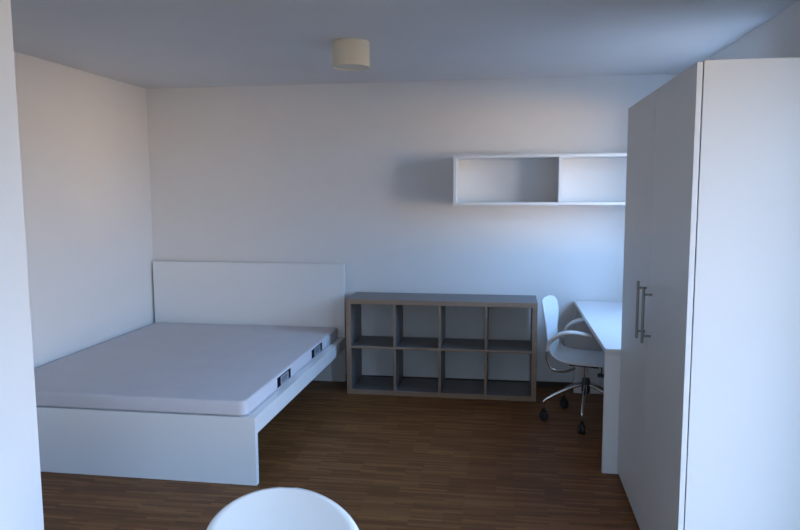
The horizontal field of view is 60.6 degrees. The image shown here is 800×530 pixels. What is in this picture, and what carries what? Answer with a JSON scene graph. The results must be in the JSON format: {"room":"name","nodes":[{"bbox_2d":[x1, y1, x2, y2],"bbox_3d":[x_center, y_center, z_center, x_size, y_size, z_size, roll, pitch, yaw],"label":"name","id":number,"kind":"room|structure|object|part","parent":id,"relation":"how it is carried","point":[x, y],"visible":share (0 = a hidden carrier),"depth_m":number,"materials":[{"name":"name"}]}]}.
{"room":"studio apartment","nodes":[
{"label":"studio apartment","id":0,"kind":"room"},
{"bbox_2d":[0,0,43,529],"bbox_3d":[-2.236,0.302,0.720,1.950,2.498,2.835,1,6,8],"label":"wall","id":1,"kind":"structure","parent":0,"point":[21,506],"depth_m":1.90,"materials":[{"name":"paint"}]},
{"bbox_2d":[14,51,154,367],"bbox_3d":[-2.585,-0.068,4.139,0.250,2.498,3.865,1,6,8],"label":"wall","id":2,"kind":"structure","parent":0,"point":[83,135],"depth_m":5.01,"materials":[{"name":"paint"}]},
{"bbox_2d":[40,380,639,529],"bbox_3d":[-0.481,1.452,2.550,4.913,0.200,7.200,1,6,8],"label":"floor","id":3,"kind":"structure","parent":0,"point":[390,462],"depth_m":3.91,"materials":[{"name":"brown wood"}]},
{"bbox_2d":[36,261,346,485],"bbox_3d":[-1.475,0.592,4.901,1.718,1.010,2.128,1,6,9],"label":"double bed","id":4,"kind":"object","parent":3,"relation":"on","point":[209,448],"visible":0.63,"depth_m":3.96,"materials":[{"name":"white paint"}]},
{"bbox_3d":[-1.637,1.015,3.909,1.718,0.384,0.038,1,6,9],"label":"footboard","id":5,"kind":"part","parent":4,"relation":"part of","materials":[{"name":"white paint"}]},
{"bbox_2d":[34,323,337,415],"bbox_3d":[-1.493,0.717,4.896,1.654,0.184,2.074,1,6,9],"label":"mattress","id":6,"kind":"object","parent":4,"relation":"on","point":[213,369],"visible":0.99,"depth_m":4.45,"materials":[{"name":"white fabric"}]},
{"bbox_3d":[-0.742,0.722,4.383,0.005,0.062,0.255,1,6,9],"label":"handle","id":7,"kind":"part","parent":6,"relation":"part of","materials":[{"name":"black"}]},
{"bbox_3d":[-0.623,0.640,5.131,0.005,0.062,0.270,1,6,9],"label":"handle","id":8,"kind":"part","parent":6,"relation":"part of","materials":[{"name":"black"}]},
{"bbox_3d":[-1.312,0.480,5.926,1.718,1.010,0.040,1,6,9],"label":"headboard","id":9,"kind":"part","parent":4,"relation":"part of","materials":[{"name":"white paint"}]},
{"bbox_3d":[-0.650,0.769,4.788,0.050,0.098,2.049,1,6,9],"label":"rail","id":10,"kind":"part","parent":4,"relation":"part of","materials":[{"name":"white paint"}]},
{"bbox_2d":[207,487,358,529],"bbox_3d":[-0.338,1.043,1.669,0.459,0.804,0.548,0,6,6],"label":"shell chair","id":11,"kind":"object","parent":3,"relation":"on","point":[274,508],"visible":1,"depth_m":1.88,"materials":[{"name":"white plastic"}]},
{"bbox_2d":[346,292,537,401],"bbox_3d":[0.339,0.639,5.522,1.487,0.766,0.390,1,6,9],"label":"cube bookcase","id":12,"kind":"object","parent":3,"relation":"on","point":[396,385],"visible":1,"depth_m":5.44,"materials":[{"name":"grey wood"}]},
{"bbox_3d":[-0.377,0.630,5.635,0.038,0.689,0.390,1,6,9],"label":"panel","id":13,"kind":"part","parent":12,"relation":"part of","materials":[{"name":"grey wood"}]},
{"bbox_3d":[0.339,0.639,5.523,1.410,0.018,0.388,1,6,9],"label":"shelf","id":14,"kind":"part","parent":12,"relation":"part of","materials":[{"name":"grey wood"}]},
{"bbox_3d":[0.341,1.001,5.561,1.487,0.038,0.390,1,6,9],"label":"panel","id":15,"kind":"part","parent":12,"relation":"part of","materials":[{"name":"grey wood"}]},
{"bbox_3d":[0.337,0.277,5.482,1.487,0.038,0.390,1,6,9],"label":"panel","id":16,"kind":"part","parent":12,"relation":"part of","materials":[{"name":"grey wood"}]},
{"bbox_3d":[1.054,0.648,5.408,0.038,0.689,0.390,1,6,9],"label":"panel","id":17,"kind":"part","parent":12,"relation":"part of","materials":[{"name":"grey wood"}]},
{"bbox_2d":[539,295,604,434],"bbox_3d":[1.301,0.669,4.761,0.637,0.862,0.620,3,7,25],"label":"swivel chair","id":18,"kind":"object","parent":3,"relation":"on","point":[587,359],"visible":0.76,"depth_m":4.80,"materials":[{"name":"white plastic"}]},
{"bbox_3d":[1.099,0.601,4.638,0.222,0.261,0.063,-2,6,-15],"label":"armrest","id":19,"kind":"part","parent":18,"relation":"part of","materials":[{"name":"silver metal"}]},
{"bbox_3d":[1.143,0.919,4.810,0.282,0.193,0.026,0,6,1],"label":"leg","id":20,"kind":"part","parent":18,"relation":"part of","materials":[{"name":"silver metal"}]},
{"bbox_3d":[1.258,0.902,4.960,0.026,0.193,0.282,-2,6,-16],"label":"leg","id":21,"kind":"part","parent":18,"relation":"part of","materials":[{"name":"silver metal"}]},
{"bbox_3d":[1.250,0.935,4.655,0.026,0.193,0.282,2,7,19],"label":"leg","id":22,"kind":"part","parent":18,"relation":"part of","materials":[{"name":"silver metal"}]},
{"bbox_3d":[1.432,0.929,4.709,0.282,0.193,0.026,4,8,37],"label":"leg","id":23,"kind":"part","parent":18,"relation":"part of","materials":[{"name":"silver metal"}]},
{"bbox_3d":[1.437,0.908,4.897,0.282,0.193,0.026,-5,8,-34],"label":"leg","id":24,"kind":"part","parent":18,"relation":"part of","materials":[{"name":"silver metal"}]},
{"bbox_3d":[1.387,0.736,4.731,0.051,0.080,0.036,3,7,25],"label":"height lever","id":25,"kind":"part","parent":18,"relation":"part of","materials":[{"name":"black plastic"}]},
{"bbox_2d":[573,301,621,473],"bbox_3d":[1.663,0.745,4.671,0.769,0.727,1.712,1,6,8],"label":"desk","id":26,"kind":"object","parent":3,"relation":"on","point":[603,319],"visible":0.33,"depth_m":4.26,"materials":[{"name":"white laminate"}]},
{"bbox_3d":[1.771,0.680,5.398,0.769,0.698,0.028,1,6,8],"label":"panel","id":27,"kind":"part","parent":26,"relation":"part of","materials":[{"name":"white laminate"}]},
{"bbox_3d":[1.539,0.850,3.844,0.769,0.698,0.028,1,6,8],"label":"panel","id":28,"kind":"part","parent":26,"relation":"part of","materials":[{"name":"white laminate"}]},
{"bbox_2d":[617,57,799,529],"bbox_3d":[1.446,0.252,3.076,0.730,2.055,1.367,1,6,9],"label":"wardrobe","id":29,"kind":"object","parent":3,"relation":"on","point":[709,426],"visible":1,"depth_m":2.45,"materials":[{"name":"laminate"}]},
{"bbox_3d":[1.189,0.204,3.446,0.020,2.029,0.706,1,6,9],"label":"door","id":30,"kind":"part","parent":29,"relation":"part of","materials":[{"name":"laminate"}]},
{"bbox_3d":[1.113,0.206,3.162,0.044,0.266,0.013,1,6,9],"label":"handle","id":31,"kind":"part","parent":29,"relation":"part of","materials":[{"name":"silver metal"}]},
{"bbox_3d":[1.093,0.224,3.036,0.044,0.250,0.013,1,6,9],"label":"handle","id":32,"kind":"part","parent":29,"relation":"part of","materials":[{"name":"silver metal"}]},
{"bbox_3d":[1.083,0.277,2.775,0.020,2.029,0.658,1,6,9],"label":"door","id":33,"kind":"part","parent":29,"relation":"part of","materials":[{"name":"laminate"}]},
{"bbox_3d":[1.375,0.325,2.408,0.664,2.055,0.018,1,6,9],"label":"panel","id":34,"kind":"part","parent":29,"relation":"part of","materials":[{"name":"laminate"}]},
{"bbox_2d":[10,0,799,88],"bbox_3d":[-0.493,-1.230,2.258,4.913,0.200,7.200,1,6,8],"label":"ceiling","id":35,"kind":"structure","parent":0,"point":[147,44],"depth_m":3.92,"materials":[{"name":"paint"}]},
{"bbox_2d":[332,38,369,70],"bbox_3d":[-0.292,-1.255,4.087,0.224,0.148,0.224,1,6,8],"label":"ceiling lamp","id":36,"kind":"object","parent":35,"relation":"attached to","point":[348,54],"visible":1,"depth_m":4.00,"materials":[{"name":"beige fabric"}]},
{"bbox_2d":[334,64,367,69],"bbox_3d":[-0.292,-1.191,4.093,0.207,0.009,0.207,1,6,8],"label":"diffuser","id":37,"kind":"object","parent":36,"relation":"attached to","point":[336,66],"depth_m":4.09,"materials":[{"name":"beige plastic"}]},
{"bbox_3d":[-0.293,-1.325,4.079,0.218,0.006,0.218,1,6,8],"label":"ceiling plate","id":38,"kind":"part","parent":36,"relation":"part of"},
{"bbox_2d":[146,74,678,381],"bbox_3d":[0.023,-0.263,5.821,4.913,2.498,0.250,1,6,8],"label":"wall","id":39,"kind":"structure","parent":0,"point":[359,176],"depth_m":5.66,"materials":[{"name":"paint"}]},
{"bbox_2d":[346,374,573,387],"bbox_3d":[0.009,0.970,5.824,4.413,0.045,0.014,1,6,8],"label":"baseboard","id":40,"kind":"structure","parent":39,"relation":"attached to","point":[538,383],"depth_m":5.68,"materials":[{"name":"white wood"}]},
{"bbox_2d":[453,153,626,204],"bbox_3d":[1.225,-0.660,5.314,1.600,0.383,0.307,1,6,8],"label":"wall shelf","id":41,"kind":"object","parent":39,"relation":"attached to","point":[558,157],"visible":0.62,"depth_m":5.22,"materials":[{"name":"white paint"}]},
{"bbox_3d":[0.444,-0.669,5.429,0.022,0.338,0.307,1,6,8],"label":"panel","id":42,"kind":"part","parent":41,"relation":"part of","materials":[{"name":"white paint"}]},
{"bbox_2d":[707,1,799,59],"bbox_3d":[1.819,0.138,2.063,0.250,2.498,6.700,1,6,8],"label":"wall","id":43,"kind":"structure","parent":0,"point":[778,37],"depth_m":3.54,"materials":[{"name":"paint"}]}
]}

